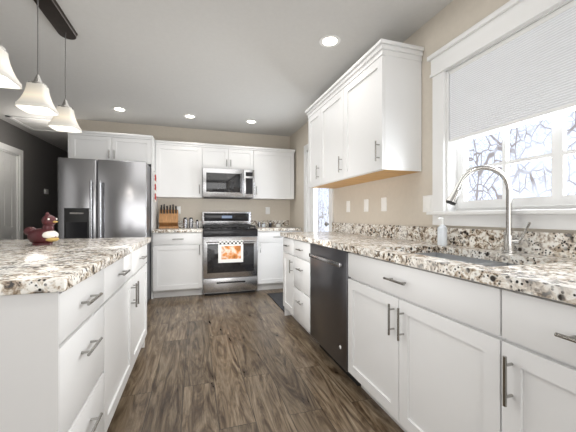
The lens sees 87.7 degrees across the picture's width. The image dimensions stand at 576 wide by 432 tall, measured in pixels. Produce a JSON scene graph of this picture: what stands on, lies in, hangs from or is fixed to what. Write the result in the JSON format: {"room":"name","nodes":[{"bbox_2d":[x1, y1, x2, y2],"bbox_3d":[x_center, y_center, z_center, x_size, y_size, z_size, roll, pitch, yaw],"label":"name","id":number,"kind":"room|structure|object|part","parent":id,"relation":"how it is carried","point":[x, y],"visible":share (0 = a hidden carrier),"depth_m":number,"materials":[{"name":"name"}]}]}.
{"room":"kitchen","nodes":[
{"label":"kitchen","id":0,"kind":"room"},
{"bbox_2d":[0,119,67,238],"bbox_3d":[-3.442,-0.130,2.075,0.150,2.460,9.500,0,0,-17],"label":"wall","id":1,"kind":"structure","parent":0,"point":[40,165],"depth_m":5.15,"materials":[{"name":"grey paint"}]},
{"bbox_2d":[0,142,22,239],"bbox_3d":[-4.080,0.037,4.233,0.209,2.125,0.970,0,0,-17],"label":"door","id":2,"kind":"structure","parent":1,"relation":"attached to","point":[7,196],"depth_m":4.48,"materials":[{"name":"white wood"}]},
{"bbox_3d":[-4.098,0.037,4.227,0.170,2.125,0.970,0,0,-17],"label":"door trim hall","id":3,"kind":"part","parent":2,"relation":"part of","materials":[{"name":"white wood"}]},
{"bbox_2d":[76,119,289,227],"bbox_3d":[-1.493,-0.130,4.746,3.154,2.460,0.150,0,0,-17],"label":"wall","id":4,"kind":"structure","parent":0,"point":[194,209],"depth_m":4.75,"materials":[{"name":"paint"}]},
{"bbox_2d":[5,115,66,132],"bbox_3d":[-3.588,-1.353,4.490,0.700,0.011,0.700,0,0,-17],"label":"trim","id":5,"kind":"structure","parent":4,"relation":"attached to","point":[37,124],"depth_m":4.34,"materials":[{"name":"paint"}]},
{"bbox_2d":[155,140,202,198],"bbox_3d":[-1.607,-0.667,4.456,0.631,0.794,0.325,0,0,-17],"label":"upper cabinet","id":6,"kind":"object","parent":4,"relation":"attached to","point":[180,166],"depth_m":4.31,"materials":[{"name":"white wood"}]},
{"bbox_2d":[203,144,254,171],"bbox_3d":[-0.941,-0.884,4.663,0.760,0.360,0.325,0,0,-17],"label":"upper cabinet","id":7,"kind":"object","parent":4,"relation":"attached to","point":[220,156],"depth_m":4.51,"materials":[{"name":"white wood"}]},
{"bbox_2d":[202,168,253,198],"bbox_3d":[-0.923,-0.485,4.606,0.754,0.430,0.445,0,0,-17],"label":"microwave","id":8,"kind":"object","parent":7,"relation":"attached to","point":[218,183],"visible":0.98,"depth_m":4.43,"materials":[{"name":"silver metal"}]},
{"bbox_2d":[265,207,269,213],"bbox_3d":[-0.339,-0.090,5.019,0.075,0.118,0.008,0,0,-17],"label":"electrical outlet","id":9,"kind":"object","parent":4,"relation":"attached to","point":[267,210],"visible":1,"depth_m":5.01,"materials":[{"name":"plastic"}]},
{"bbox_2d":[250,147,294,199],"bbox_3d":[-0.262,-0.667,4.873,0.658,0.794,0.325,0,0,-17],"label":"upper cabinet","id":10,"kind":"object","parent":4,"relation":"attached to","point":[274,167],"depth_m":4.72,"materials":[{"name":"white wood"}]},
{"bbox_2d":[0,0,452,151],"bbox_3d":[-1.387,-1.420,2.711,4.454,0.120,9.500,0,0,-17],"label":"ceiling","id":11,"kind":"structure","parent":0,"point":[273,67],"depth_m":2.54,"materials":[{"name":"paint"}]},
{"bbox_2d":[0,0,81,132],"bbox_3d":[-1.493,-0.994,1.778,0.172,0.729,1.040,0,0,-17],"label":"pendant light","id":12,"kind":"object","parent":11,"relation":"attached to","point":[35,98],"depth_m":1.86,"materials":[{"name":"white glass"}]},
{"bbox_3d":[-1.374,-0.980,1.396,0.172,0.701,0.172,0,0,-17],"label":"pendant light","id":13,"kind":"part","parent":12,"relation":"part of","materials":[{"name":"white glass"}]},
{"bbox_3d":[-1.493,-1.345,1.778,0.124,0.027,1.040,0,0,-17],"label":"pendant light canopy","id":14,"kind":"part","parent":12,"relation":"part of","materials":[{"name":"black metal"}]},
{"bbox_3d":[-1.617,-0.980,2.179,0.172,0.701,0.172,0,0,-17],"label":"pendant light","id":15,"kind":"part","parent":12,"relation":"part of","materials":[{"name":"white glass"}]},
{"bbox_2d":[112,107,126,111],"bbox_3d":[-2.144,-1.357,3.817,0.164,0.006,0.164,0,0,-17],"label":"recessed light","id":16,"kind":"object","parent":11,"relation":"in","point":[119,109],"visible":1,"depth_m":3.81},
{"bbox_2d":[183,114,195,117],"bbox_3d":[-1.338,-1.357,4.087,0.164,0.006,0.164,0,0,-17],"label":"recessed light","id":17,"kind":"object","parent":11,"relation":"in","point":[189,116],"visible":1,"depth_m":4.08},
{"bbox_2d":[245,120,256,123],"bbox_3d":[-0.530,-1.357,4.316,0.164,0.006,0.164,0,0,-17],"label":"recessed light","id":18,"kind":"object","parent":11,"relation":"in","point":[250,121],"visible":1,"depth_m":4.30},
{"bbox_2d":[319,35,340,46],"bbox_3d":[0.325,-1.357,2.330,0.164,0.006,0.164,0,0,-17],"label":"recessed light","id":19,"kind":"object","parent":11,"relation":"in","point":[329,40],"visible":1,"depth_m":2.32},
{"bbox_2d":[107,288,403,431],"bbox_3d":[-1.387,1.150,2.711,4.454,0.100,9.500,0,0,-17],"label":"floor","id":20,"kind":"structure","parent":0,"point":[257,361],"depth_m":2.03,"materials":[{"name":"brown wood"}]},
{"bbox_2d":[0,264,111,431],"bbox_3d":[-1.051,0.660,1.046,0.620,0.880,0.520,0,0,-17],"label":"base cabinet","id":21,"kind":"object","parent":20,"relation":"on","point":[68,357],"depth_m":0.88,"materials":[{"name":"white wood"}]},
{"bbox_2d":[0,237,150,295],"bbox_3d":[-1.425,0.200,1.558,1.080,0.040,1.780,0,0,-17],"label":"countertop","id":22,"kind":"structure","parent":21,"relation":"on","point":[28,267],"depth_m":1.21,"materials":[{"name":"stone"}]},
{"bbox_2d":[23,212,58,245],"bbox_3d":[-1.532,0.078,1.859,0.200,0.203,0.124,0,0,-17],"label":"duck","id":23,"kind":"object","parent":22,"relation":"on","point":[46,234],"visible":1,"depth_m":1.83},
{"bbox_2d":[58,158,150,302],"bbox_3d":[-2.258,0.223,3.861,0.910,1.755,0.908,0,0,-17],"label":"refrigerator","id":24,"kind":"object","parent":20,"relation":"on","point":[104,198],"visible":0.46,"depth_m":3.49,"materials":[{"name":"silver metal"}]},
{"bbox_2d":[67,130,157,298],"bbox_3d":[-2.336,0.018,4.088,0.976,2.165,0.598,0,0,-17],"label":"surround","id":25,"kind":"object","parent":20,"relation":"on","point":[96,145],"visible":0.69,"depth_m":3.87,"materials":[{"name":"white wood"}]},
{"bbox_2d":[154,171,155,202],"bbox_3d":[-1.788,-0.391,4.032,0.032,0.426,0.045,0,0,-17],"label":"decor","id":26,"kind":"object","parent":25,"relation":"hanging from","point":[154,187],"visible":1,"depth_m":4.02,"materials":[{"name":"red metal"}]},
{"bbox_2d":[112,244,146,417],"bbox_3d":[-1.297,0.660,1.839,0.620,0.880,1.260,0,0,-17],"label":"base cabinet","id":27,"kind":"object","parent":20,"relation":"on","point":[129,273],"depth_m":1.81,"materials":[{"name":"white wood"}]},
{"bbox_2d":[153,232,202,297],"bbox_3d":[-1.564,0.660,4.318,0.631,0.880,0.615,0,0,-17],"label":"base cabinet","id":28,"kind":"object","parent":20,"relation":"on","point":[177,263],"depth_m":4.04,"materials":[{"name":"white wood"}]},
{"bbox_2d":[152,220,300,232],"bbox_3d":[-0.880,0.147,4.517,2.057,0.145,0.641,0,0,-17],"label":"countertop","id":29,"kind":"structure","parent":28,"relation":"on","point":[284,225],"depth_m":4.50,"materials":[{"name":"stone"}]},
{"bbox_2d":[159,204,178,228],"bbox_3d":[-1.738,0.004,4.382,0.260,0.350,0.213,0,0,-17],"label":"knife block","id":30,"kind":"object","parent":29,"relation":"on","point":[168,218],"visible":1,"depth_m":4.32,"materials":[{"name":"brown wood"}]},
{"bbox_2d":[183,217,186,227],"bbox_3d":[-1.529,0.101,4.468,0.058,0.157,0.060,0,0,-17],"label":"canister","id":31,"kind":"object","parent":29,"relation":"on","point":[185,218],"depth_m":4.44,"materials":[{"name":"silver metal"}]},
{"bbox_2d":[189,217,192,227],"bbox_3d":[-1.459,0.101,4.510,0.058,0.157,0.060,0,0,-17],"label":"canister","id":32,"kind":"object","parent":29,"relation":"on","point":[190,222],"depth_m":4.49,"materials":[{"name":"silver metal"}]},
{"bbox_2d":[258,222,280,226],"bbox_3d":[-0.306,0.138,4.870,0.385,0.082,0.095,0,0,-17],"label":"spice jars","id":33,"kind":"object","parent":29,"relation":"on","point":[270,224],"visible":1,"depth_m":4.84,"materials":[{"name":"grey glass"}]},
{"bbox_2d":[202,212,257,295],"bbox_3d":[-0.881,0.517,4.471,0.756,1.165,0.713,0,0,-17],"label":"stove","id":34,"kind":"object","parent":20,"relation":"on","point":[229,252],"visible":1,"depth_m":4.20,"materials":[{"name":"silver metal"}]},
{"bbox_2d":[267,292,283,310],"bbox_3d":[0.086,1.093,3.900,0.530,0.011,0.840,0,0,-17],"label":"doormat","id":35,"kind":"object","parent":20,"relation":"on","point":[277,298],"visible":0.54,"depth_m":3.96,"materials":[{"name":"grey fabric"}]},
{"bbox_2d":[257,230,301,289],"bbox_3d":[-0.205,0.660,4.739,0.687,0.880,0.615,0,0,-17],"label":"base cabinet","id":36,"kind":"object","parent":20,"relation":"on","point":[270,251],"depth_m":4.41,"materials":[{"name":"white wood"}]},
{"bbox_2d":[283,237,290,315],"bbox_3d":[0.297,0.660,3.225,0.624,0.880,0.384,0,0,-17],"label":"base cabinet","id":37,"kind":"object","parent":20,"relation":"on","point":[286,241],"depth_m":3.18,"materials":[{"name":"white wood"}]},
{"bbox_2d":[309,243,360,385],"bbox_3d":[0.558,0.662,2.298,0.643,0.876,0.644,0,0,-17],"label":"dishwasher","id":38,"kind":"object","parent":20,"relation":"on","point":[329,277],"visible":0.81,"depth_m":2.14,"materials":[{"name":"metal"}]},
{"bbox_2d":[291,239,378,344],"bbox_3d":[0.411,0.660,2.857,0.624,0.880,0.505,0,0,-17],"label":"base cabinet","id":39,"kind":"object","parent":20,"relation":"on","point":[363,284],"depth_m":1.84,"materials":[{"name":"white wood"}]},
{"bbox_2d":[475,281,575,431],"bbox_3d":[1.036,0.660,0.839,0.624,0.880,0.551,0,0,-17],"label":"base cabinet","id":40,"kind":"object","parent":20,"relation":"on","point":[525,344],"depth_m":0.89,"materials":[{"name":"white wood"}]},
{"bbox_2d":[280,222,575,304],"bbox_3d":[0.667,0.147,1.986,0.650,0.145,3.000,0,0,-17],"label":"countertop","id":41,"kind":"structure","parent":40,"relation":"on","point":[545,266],"depth_m":1.43,"materials":[{"name":"stone"}]},
{"bbox_2d":[437,217,446,244],"bbox_3d":[0.957,0.094,1.867,0.062,0.170,0.056,0,0,-17],"label":"soap bottle","id":42,"kind":"object","parent":41,"relation":"on","point":[442,234],"visible":1,"depth_m":1.85,"materials":[{"name":"plastic"}]},
{"bbox_2d":[414,252,516,266],"bbox_3d":[0.811,0.323,1.439,0.450,0.202,0.730,0,0,-17],"label":"sink","id":43,"kind":"object","parent":41,"relation":"in","point":[490,263],"depth_m":1.62,"materials":[{"name":"metal"}]},
{"bbox_2d":[446,165,530,252],"bbox_3d":[0.964,-0.036,1.460,0.295,0.431,0.225,0,0,-17],"label":"faucet","id":44,"kind":"object","parent":41,"relation":"on","point":[510,241],"visible":0.98,"depth_m":1.47,"materials":[{"name":"silver metal"}]},
{"bbox_2d":[290,0,575,233],"bbox_3d":[1.068,-0.130,2.058,0.150,2.460,6.800,0,0,-17],"label":"wall","id":45,"kind":"structure","parent":0,"point":[448,23],"depth_m":2.23,"materials":[{"name":"paint"}]},
{"bbox_2d":[304,144,332,231],"bbox_3d":[0.449,0.035,4.002,0.182,2.130,0.960,0,0,-17],"label":"door frame","id":46,"kind":"structure","parent":45,"relation":"attached to","point":[307,209],"depth_m":4.32,"materials":[{"name":"white wood"}]},
{"bbox_2d":[305,103,339,188],"bbox_3d":[0.444,-0.745,3.253,0.325,0.851,0.403,0,0,-17],"label":"upper cabinet","id":47,"kind":"object","parent":45,"relation":"attached to","point":[312,113],"depth_m":3.30,"materials":[{"name":"white wood"}]},
{"bbox_2d":[317,83,360,186],"bbox_3d":[0.561,-0.745,2.877,0.325,0.851,0.626,0,0,-17],"label":"upper cabinet","id":48,"kind":"object","parent":45,"relation":"attached to","point":[327,105],"depth_m":2.93,"materials":[{"name":"white wood"}]},
{"bbox_2d":[346,201,349,211],"bbox_3d":[0.637,-0.100,3.181,0.008,0.118,0.075,0,0,-17],"label":"electrical outlet","id":49,"kind":"object","parent":45,"relation":"attached to","point":[347,206],"visible":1,"depth_m":3.18,"materials":[{"name":"plastic"}]},
{"bbox_2d":[364,199,368,211],"bbox_3d":[0.741,-0.100,2.846,0.008,0.118,0.075,0,0,-17],"label":"electrical outlet","id":50,"kind":"object","parent":45,"relation":"attached to","point":[366,205],"visible":1,"depth_m":2.83,"materials":[{"name":"plastic"}]},
{"bbox_2d":[337,43,422,182],"bbox_3d":[0.709,-0.745,2.397,0.325,0.851,0.621,0,0,-17],"label":"upper cabinet","id":51,"kind":"object","parent":45,"relation":"attached to","point":[364,113],"depth_m":2.14,"materials":[{"name":"white wood"}]},
{"bbox_2d":[381,197,386,210],"bbox_3d":[0.824,-0.100,2.579,0.008,0.118,0.075,0,0,-17],"label":"electrical outlet","id":52,"kind":"object","parent":45,"relation":"attached to","point":[384,204],"visible":1,"depth_m":2.57,"materials":[{"name":"plastic"}]},
{"bbox_2d":[423,195,431,211],"bbox_3d":[0.977,-0.085,2.082,0.008,0.118,0.115,0,0,-17],"label":"electrical outlet","id":53,"kind":"object","parent":45,"relation":"attached to","point":[427,203],"visible":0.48,"depth_m":2.09,"materials":[{"name":"plastic"}]},
{"bbox_2d":[426,0,575,229],"bbox_3d":[1.241,-0.512,1.407,0.205,1.145,1.405,0,0,-17],"label":"window","id":54,"kind":"structure","parent":45,"relation":"in","point":[505,21],"depth_m":1.66,"materials":[{"name":"white wood"}]},
{"bbox_2d":[449,0,575,142],"bbox_3d":[1.217,-0.701,1.400,0.039,0.458,1.112,0,0,-17],"label":"window blind","id":55,"kind":"object","parent":54,"relation":"attached to","point":[527,74],"visible":1,"depth_m":1.51,"materials":[{"name":"white fabric"}]},
{"bbox_3d":[1.281,-0.490,1.420,0.040,0.882,1.117,0,0,-17],"label":"window sash","id":56,"kind":"part","parent":54,"relation":"part of","materials":[{"name":"white wood"}]},
{"label":"outside","id":57,"kind":"structure","parent":0,"visible":0},
{"bbox_2d":[317,111,575,231],"bbox_3d":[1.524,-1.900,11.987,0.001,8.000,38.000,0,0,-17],"label":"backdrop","id":58,"kind":"structure","parent":57,"point":[530,179],"depth_m":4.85,"materials":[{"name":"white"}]}
]}

